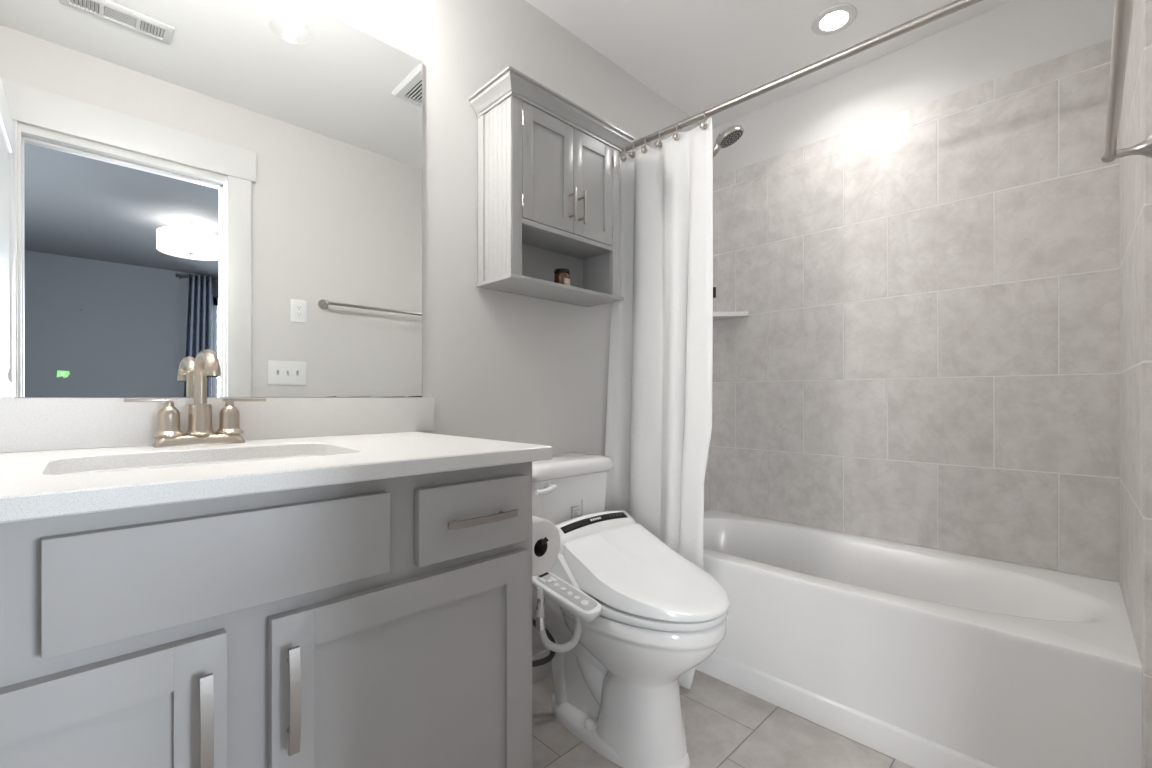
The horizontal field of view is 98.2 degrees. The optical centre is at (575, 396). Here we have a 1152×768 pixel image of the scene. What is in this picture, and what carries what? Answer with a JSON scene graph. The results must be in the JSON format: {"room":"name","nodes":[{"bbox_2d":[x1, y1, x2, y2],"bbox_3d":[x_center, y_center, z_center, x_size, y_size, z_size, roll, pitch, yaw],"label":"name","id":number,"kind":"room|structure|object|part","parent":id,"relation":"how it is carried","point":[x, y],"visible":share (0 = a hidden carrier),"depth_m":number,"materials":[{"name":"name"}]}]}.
{"room":"bathroom","nodes":[
{"label":"bathroom","id":0,"kind":"room"},
{"bbox_2d":[0,0,699,655],"bbox_3d":[-0.286,-0.192,1.743,2.947,2.440,0.100,0,0,-44],"label":"wall","id":1,"kind":"structure","parent":0,"point":[497,365],"depth_m":1.67,"materials":[{"name":"white paint"}]},
{"bbox_2d":[0,0,421,396],"bbox_3d":[-0.843,-0.503,1.124,1.065,1.006,0.006,0,0,-44],"label":"mirror","id":2,"kind":"object","parent":1,"relation":"attached to","point":[240,181],"visible":0.99,"depth_m":1.12,"materials":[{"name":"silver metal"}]},
{"bbox_2d":[0,398,433,452],"bbox_3d":[-0.829,0.052,1.128,1.106,0.100,0.019,0,0,-44],"label":"backsplash","id":3,"kind":"structure","parent":1,"relation":"attached to","point":[26,424],"depth_m":1.06,"materials":[{"name":"stone"}]},
{"bbox_2d":[532,649,551,684],"bbox_3d":[-0.160,0.981,1.787,0.932,0.095,0.014,0,0,-44],"label":"baseboard","id":4,"kind":"structure","parent":1,"relation":"attached to","point":[539,673],"depth_m":1.81,"materials":[{"name":"white paint"}]},
{"bbox_2d":[532,650,555,666],"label":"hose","id":5,"kind":"object","parent":1,"relation":"attached to","point":[545,660],"depth_m":1.58,"materials":[{"name":"black rubber"}]},
{"bbox_2d":[545,628,554,642],"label":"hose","id":6,"kind":"object","parent":1,"relation":"attached to","point":[550,637],"depth_m":1.58,"materials":[{"name":"black rubber"}]},
{"bbox_2d":[468,66,634,306],"bbox_3d":[-0.066,-0.661,1.732,0.576,0.606,0.221,0,0,-44],"label":"upper cabinet","id":7,"kind":"object","parent":1,"relation":"attached to","point":[548,166],"visible":1,"depth_m":1.63,"materials":[{"name":"grey paint"}]},
{"bbox_3d":[-0.092,-0.731,1.616,0.217,0.356,0.017,0,0,-44],"label":"door","id":8,"kind":"part","parent":7,"relation":"part of","materials":[{"name":"grey paint"}]},
{"bbox_3d":[-0.094,-0.731,1.618,0.137,0.276,0.008,0,0,-44],"label":"door panel","id":9,"kind":"part","parent":7,"relation":"part of","materials":[{"name":"grey paint"}]},
{"bbox_3d":[-0.065,-0.938,1.731,0.576,0.052,0.220,0,0,-44],"label":"crown moulding","id":10,"kind":"part","parent":7,"relation":"part of","materials":[{"name":"grey paint"}]},
{"bbox_2d":[554,268,569,285],"bbox_3d":[-0.048,-0.404,1.717,0.055,0.065,0.055,0,0,-44],"label":"jar","id":11,"kind":"object","parent":7,"relation":"on","point":[561,275],"visible":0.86,"depth_m":1.69,"materials":[{"name":"orange glass"}]},
{"bbox_3d":[-0.049,-0.430,1.717,0.053,0.012,0.053,0,0,-44],"label":"lid","id":12,"kind":"part","parent":11,"relation":"part of","materials":[{"name":"black plastic"}]},
{"bbox_3d":[-0.049,-0.399,1.717,0.054,0.054,0.054,0,0,-44],"label":"glass","id":13,"kind":"part","parent":11,"relation":"part of","materials":[{"name":"brown"}]},
{"bbox_3d":[-0.022,-0.646,1.687,0.496,0.552,0.019,0,0,-44],"label":"frame","id":14,"kind":"part","parent":7,"relation":"part of","materials":[{"name":"grey paint"}]},
{"bbox_3d":[-0.010,-0.639,1.660,0.008,0.110,0.033,0,0,-44],"label":"door pull","id":15,"kind":"part","parent":7,"relation":"part of","materials":[{"name":"silver metal"}]},
{"bbox_3d":[0.021,-0.639,1.691,0.008,0.110,0.033,0,0,-44],"label":"door pull","id":16,"kind":"part","parent":7,"relation":"part of","materials":[{"name":"silver metal"}]},
{"bbox_3d":[0.057,-0.731,1.762,0.198,0.356,0.017,0,0,-44],"label":"door","id":17,"kind":"part","parent":7,"relation":"part of","materials":[{"name":"grey paint"}]},
{"bbox_3d":[0.056,-0.731,1.764,0.118,0.276,0.008,0,0,-44],"label":"door panel","id":18,"kind":"part","parent":7,"relation":"part of","materials":[{"name":"grey paint"}]},
{"bbox_2d":[617,126,709,510],"bbox_3d":[0.437,-0.059,2.370,0.737,2.174,0.014,0,0,-44],"label":"wall tile","id":19,"kind":"structure","parent":1,"relation":"attached to","point":[707,475],"depth_m":2.60,"materials":[{"name":"grey tile"}]},
{"bbox_2d":[713,125,743,157],"bbox_3d":[0.583,-0.594,2.252,0.117,1.138,0.361,0,0,-44],"label":"shower fixture","id":20,"kind":"object","parent":19,"relation":"attached to","point":[728,137],"visible":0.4,"depth_m":2.15,"materials":[{"name":"silver metal"}]},
{"bbox_3d":[0.581,-1.009,2.235,0.042,0.281,0.208,0,0,-44],"label":"handle","id":21,"kind":"part","parent":20,"relation":"part of","materials":[{"name":"silver metal"}]},
{"bbox_2d":[713,312,747,320],"bbox_3d":[0.709,-0.410,2.473,0.202,0.022,0.218,0,0,-44],"label":"corner shelf","id":22,"kind":"object","parent":1,"relation":"attached to","point":[716,315],"visible":0.53,"depth_m":2.47,"materials":[{"name":"stone"}]},
{"bbox_2d":[619,0,982,155],"bbox_3d":[0.691,-1.018,1.583,0.060,0.096,1.495,0,0,-44],"label":"curtain rod","id":23,"kind":"object","parent":1,"relation":"attached to","point":[957,5],"visible":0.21,"depth_m":1.52,"materials":[{"name":"silver metal"}]},
{"bbox_2d":[620,147,629,161],"bbox_3d":[0.206,-1.010,2.067,0.053,0.078,0.025,0,0,-44],"label":"curtain ring","id":24,"kind":"object","parent":23,"relation":"hanging from","point":[623,158],"visible":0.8,"depth_m":2.05,"materials":[{"name":"silver metal"}]},
{"bbox_2d":[629,142,638,157],"bbox_3d":[0.239,-1.009,2.034,0.053,0.078,0.025,0,0,-44],"label":"curtain ring","id":25,"kind":"object","parent":23,"relation":"hanging from","point":[632,153],"visible":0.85,"depth_m":2.02,"materials":[{"name":"silver metal"}]},
{"bbox_2d":[641,137,649,152],"bbox_3d":[0.281,-1.008,1.991,0.053,0.078,0.025,0,0,-44],"label":"curtain ring","id":26,"kind":"object","parent":23,"relation":"hanging from","point":[644,148],"visible":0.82,"depth_m":1.97,"materials":[{"name":"silver metal"}]},
{"bbox_2d":[605,117,712,688],"bbox_3d":[0.302,0.001,1.903,0.151,2.017,0.456,0,0,-44],"label":"shower curtain","id":27,"kind":"object","parent":26,"relation":"hanging from","point":[659,411],"visible":0.81,"depth_m":1.91,"materials":[{"name":"white fabric"}]},
{"bbox_2d":[655,131,663,147],"bbox_3d":[0.328,-1.006,1.942,0.053,0.078,0.025,0,0,-44],"label":"curtain ring","id":28,"kind":"object","parent":23,"relation":"hanging from","point":[658,144],"visible":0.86,"depth_m":1.93,"materials":[{"name":"silver metal"}]},
{"bbox_2d":[673,123,681,139],"bbox_3d":[0.385,-1.004,1.883,0.053,0.078,0.025,0,0,-44],"label":"curtain ring","id":29,"kind":"object","parent":23,"relation":"hanging from","point":[675,135],"visible":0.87,"depth_m":1.87,"materials":[{"name":"silver metal"}]},
{"bbox_2d":[700,111,708,128],"bbox_3d":[0.466,-1.002,1.800,0.053,0.078,0.025,0,0,-44],"label":"curtain ring","id":30,"kind":"object","parent":23,"relation":"hanging from","point":[703,124],"visible":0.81,"depth_m":1.78,"materials":[{"name":"silver metal"}]},
{"bbox_2d":[532,670,914,767],"bbox_3d":[0.256,1.078,1.188,2.947,0.100,1.652,0,0,-44],"label":"floor","id":31,"kind":"structure","parent":0,"point":[726,725],"depth_m":1.50,"materials":[{"name":"tile"}]},
{"bbox_2d":[0,462,531,767],"bbox_3d":[-0.643,0.579,0.881,1.024,0.898,0.627,0,0,-44],"label":"vanity cabinet","id":32,"kind":"object","parent":31,"relation":"on","point":[381,623],"visible":0.91,"depth_m":0.70,"materials":[{"name":"grey paint"}]},
{"bbox_3d":[-0.635,0.608,0.509,0.354,0.485,0.010,0,0,-44],"label":"door panel","id":33,"kind":"part","parent":32,"relation":"part of","materials":[{"name":"grey paint"}]},
{"bbox_3d":[-0.633,0.608,0.507,0.460,0.591,0.020,0,0,-44],"label":"door","id":34,"kind":"part","parent":32,"relation":"part of","materials":[{"name":"grey paint"}]},
{"bbox_3d":[-0.469,0.424,0.632,0.014,0.147,0.029,0,0,-44],"label":"door pull","id":35,"kind":"part","parent":32,"relation":"part of","materials":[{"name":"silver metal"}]},
{"bbox_2d":[0,432,551,523],"bbox_3d":[-0.640,0.116,0.893,1.048,0.028,0.618,0,0,-44],"label":"countertop","id":36,"kind":"structure","parent":32,"relation":"on","point":[31,486],"depth_m":0.78,"materials":[{"name":"stone"}]},
{"bbox_2d":[58,455,324,474],"bbox_3d":[-0.631,0.201,0.882,0.434,0.147,0.295,0,0,-44],"label":"sink","id":37,"kind":"object","parent":36,"relation":"in","point":[294,456],"visible":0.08,"depth_m":0.96,"materials":[{"name":"white ceramic"}]},
{"bbox_2d":[124,349,265,447],"bbox_3d":[-0.762,0.003,1.028,0.245,0.199,0.189,0,0,-44],"label":"faucet","id":38,"kind":"object","parent":36,"relation":"on","point":[200,431],"visible":1,"depth_m":1.06,"materials":[{"name":"silver metal"}]},
{"bbox_3d":[-0.868,0.007,1.020,0.083,0.006,0.014,0,0,-44],"label":"lever","id":39,"kind":"part","parent":38,"relation":"part of","materials":[{"name":"silver metal"}]},
{"bbox_3d":[-0.848,0.044,1.040,0.051,0.075,0.051,0,0,-44],"label":"handle","id":40,"kind":"part","parent":38,"relation":"part of","materials":[{"name":"silver metal"}]},
{"bbox_3d":[-0.809,0.091,1.075,0.156,0.021,0.056,0,0,-44],"label":"plate","id":41,"kind":"part","parent":38,"relation":"part of","materials":[{"name":"silver metal"}]},
{"bbox_3d":[-0.757,-0.027,1.022,0.026,0.139,0.175,0,0,-44],"label":"spout","id":42,"kind":"part","parent":38,"relation":"part of","materials":[{"name":"silver metal"}]},
{"bbox_3d":[-0.773,0.044,1.113,0.051,0.075,0.051,0,0,-44],"label":"handle","id":43,"kind":"part","parent":38,"relation":"part of","materials":[{"name":"silver metal"}]},
{"bbox_3d":[-0.752,0.007,1.133,0.083,0.006,0.014,0,0,-44],"label":"lever","id":44,"kind":"part","parent":38,"relation":"part of","materials":[{"name":"silver metal"}]},
{"bbox_3d":[-0.398,0.424,0.702,0.014,0.147,0.029,0,0,-44],"label":"door pull","id":45,"kind":"part","parent":32,"relation":"part of","materials":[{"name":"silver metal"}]},
{"bbox_3d":[-0.267,0.608,0.864,0.460,0.591,0.020,0,0,-44],"label":"door","id":46,"kind":"part","parent":32,"relation":"part of","materials":[{"name":"grey paint"}]},
{"bbox_3d":[-0.269,0.608,0.867,0.354,0.485,0.010,0,0,-44],"label":"door panel","id":47,"kind":"part","parent":32,"relation":"part of","materials":[{"name":"grey paint"}]},
{"bbox_3d":[-0.357,0.225,1.113,0.238,0.132,0.502,0,0,-44],"label":"drawer","id":48,"kind":"part","parent":32,"relation":"part of","materials":[{"name":"grey paint"}]},
{"bbox_3d":[-0.172,0.225,0.923,0.149,0.013,0.029,0,0,-44],"label":"drawer pull","id":49,"kind":"part","parent":32,"relation":"part of","materials":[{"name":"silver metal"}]},
{"bbox_2d":[536,537,548,544],"bbox_3d":[-0.146,0.332,1.164,0.082,0.044,0.165,0,0,-44],"label":"toilet paper holder","id":50,"kind":"object","parent":32,"relation":"attached to","point":[545,540],"visible":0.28,"depth_m":1.13,"materials":[{"name":"black metal"}]},
{"bbox_2d":[532,516,560,575],"bbox_3d":[-0.117,0.362,1.175,0.128,0.164,0.105,0,0,-44],"label":"toilet paper roll","id":51,"kind":"object","parent":50,"relation":"hanging from","point":[545,556],"visible":0.38,"depth_m":1.15,"materials":[{"name":"white paper"}]},
{"bbox_2d":[532,453,729,767],"bbox_3d":[0.082,0.619,1.507,0.486,0.818,0.744,0,0,-44],"label":"toilet","id":52,"kind":"object","parent":31,"relation":"on","point":[626,615],"visible":0.98,"depth_m":1.39,"materials":[{"name":"white ceramic"}]},
{"bbox_3d":[-0.096,0.286,1.541,0.088,0.032,0.040,0,0,-44],"label":"flush lever","id":53,"kind":"part","parent":52,"relation":"part of","materials":[{"name":"white plastic"}]},
{"bbox_3d":[-0.022,0.542,1.376,0.106,0.073,0.238,0,0,-44],"label":"control arm","id":54,"kind":"part","parent":52,"relation":"part of","materials":[{"name":"white plastic"}]},
{"bbox_3d":[-0.067,0.425,1.728,0.356,0.331,0.194,0,0,-44],"label":"tank","id":55,"kind":"part","parent":52,"relation":"part of","materials":[{"name":"white ceramic"}]},
{"bbox_3d":[-0.064,0.236,1.725,0.384,0.052,0.214,0,0,-44],"label":"tank lid","id":56,"kind":"part","parent":52,"relation":"part of","materials":[{"name":"white ceramic"}]},
{"bbox_3d":[0.229,0.493,1.425,0.358,0.136,0.415,0,0,-44],"label":"seat lid","id":57,"kind":"part","parent":52,"relation":"part of","materials":[{"name":"white plastic"}]},
{"bbox_2d":[696,509,1141,767],"bbox_3d":[0.968,0.808,1.852,0.697,0.440,1.465,0,0,-44],"label":"bathtub","id":58,"kind":"object","parent":31,"relation":"on","point":[920,657],"visible":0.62,"depth_m":1.46,"materials":[{"name":"white ceramic"}]},
{"bbox_2d":[525,0,1012,128],"bbox_3d":[0.256,-1.462,1.188,2.947,0.100,1.652,0,0,-44],"label":"ceiling","id":59,"kind":"structure","parent":0,"point":[698,56],"depth_m":1.95,"materials":[{"name":"white paint"}]},
{"bbox_2d":[811,4,856,34],"bbox_3d":[0.966,-1.409,1.869,0.154,0.006,0.154,0,0,-44],"label":"recessed light","id":60,"kind":"object","parent":59,"relation":"in","point":[834,19],"visible":1,"depth_m":1.86,"materials":[{"name":"white paint"}]},
{"bbox_2d":[713,0,1114,177],"bbox_3d":[1.278,-0.192,2.156,0.132,2.440,1.495,0,0,-44],"label":"wall","id":61,"kind":"structure","parent":0,"point":[1013,36],"depth_m":1.96,"materials":[{"name":"white paint"}]},
{"bbox_2d":[710,38,1118,582],"bbox_3d":[1.222,-0.059,2.107,0.018,2.174,1.487,0,0,-44],"label":"wall tile","id":62,"kind":"structure","parent":61,"relation":"attached to","point":[925,352],"depth_m":1.91,"materials":[{"name":"grey tile"}]},
{"bbox_2d":[713,287,715,297],"bbox_3d":[0.712,-0.544,2.592,0.031,0.055,0.018,0,0,-44],"label":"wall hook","id":63,"kind":"object","parent":62,"relation":"attached to","point":[714,288],"visible":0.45,"depth_m":2.59,"materials":[{"name":"black metal"}]},
{"bbox_2d":[1119,0,1151,767],"bbox_3d":[1.468,-0.059,1.315,0.737,2.174,0.026,0,0,-44],"label":"wall tile","id":64,"kind":"structure","parent":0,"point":[1135,125],"depth_m":1.16,"materials":[{"name":"grey tile"}]},
{"bbox_3d":[0.813,-0.192,0.618,2.947,2.440,0.057,0,0,-44],"label":"wall","id":65,"kind":"structure","parent":0,"visible":0},
{"bbox_2d":[1101,0,1151,162],"bbox_3d":[0.906,-0.499,0.802,0.660,0.052,0.078,0,0,-44],"label":"towel bar","id":66,"kind":"object","parent":65,"relation":"attached to","point":[1123,9],"visible":1,"depth_m":0.79,"materials":[{"name":"silver metal"}]},
{"bbox_3d":[1.124,-0.499,1.015,0.052,0.052,0.078,0,0,-44],"label":"post","id":67,"kind":"part","parent":66,"relation":"part of","materials":[{"name":"silver metal"}]}
]}

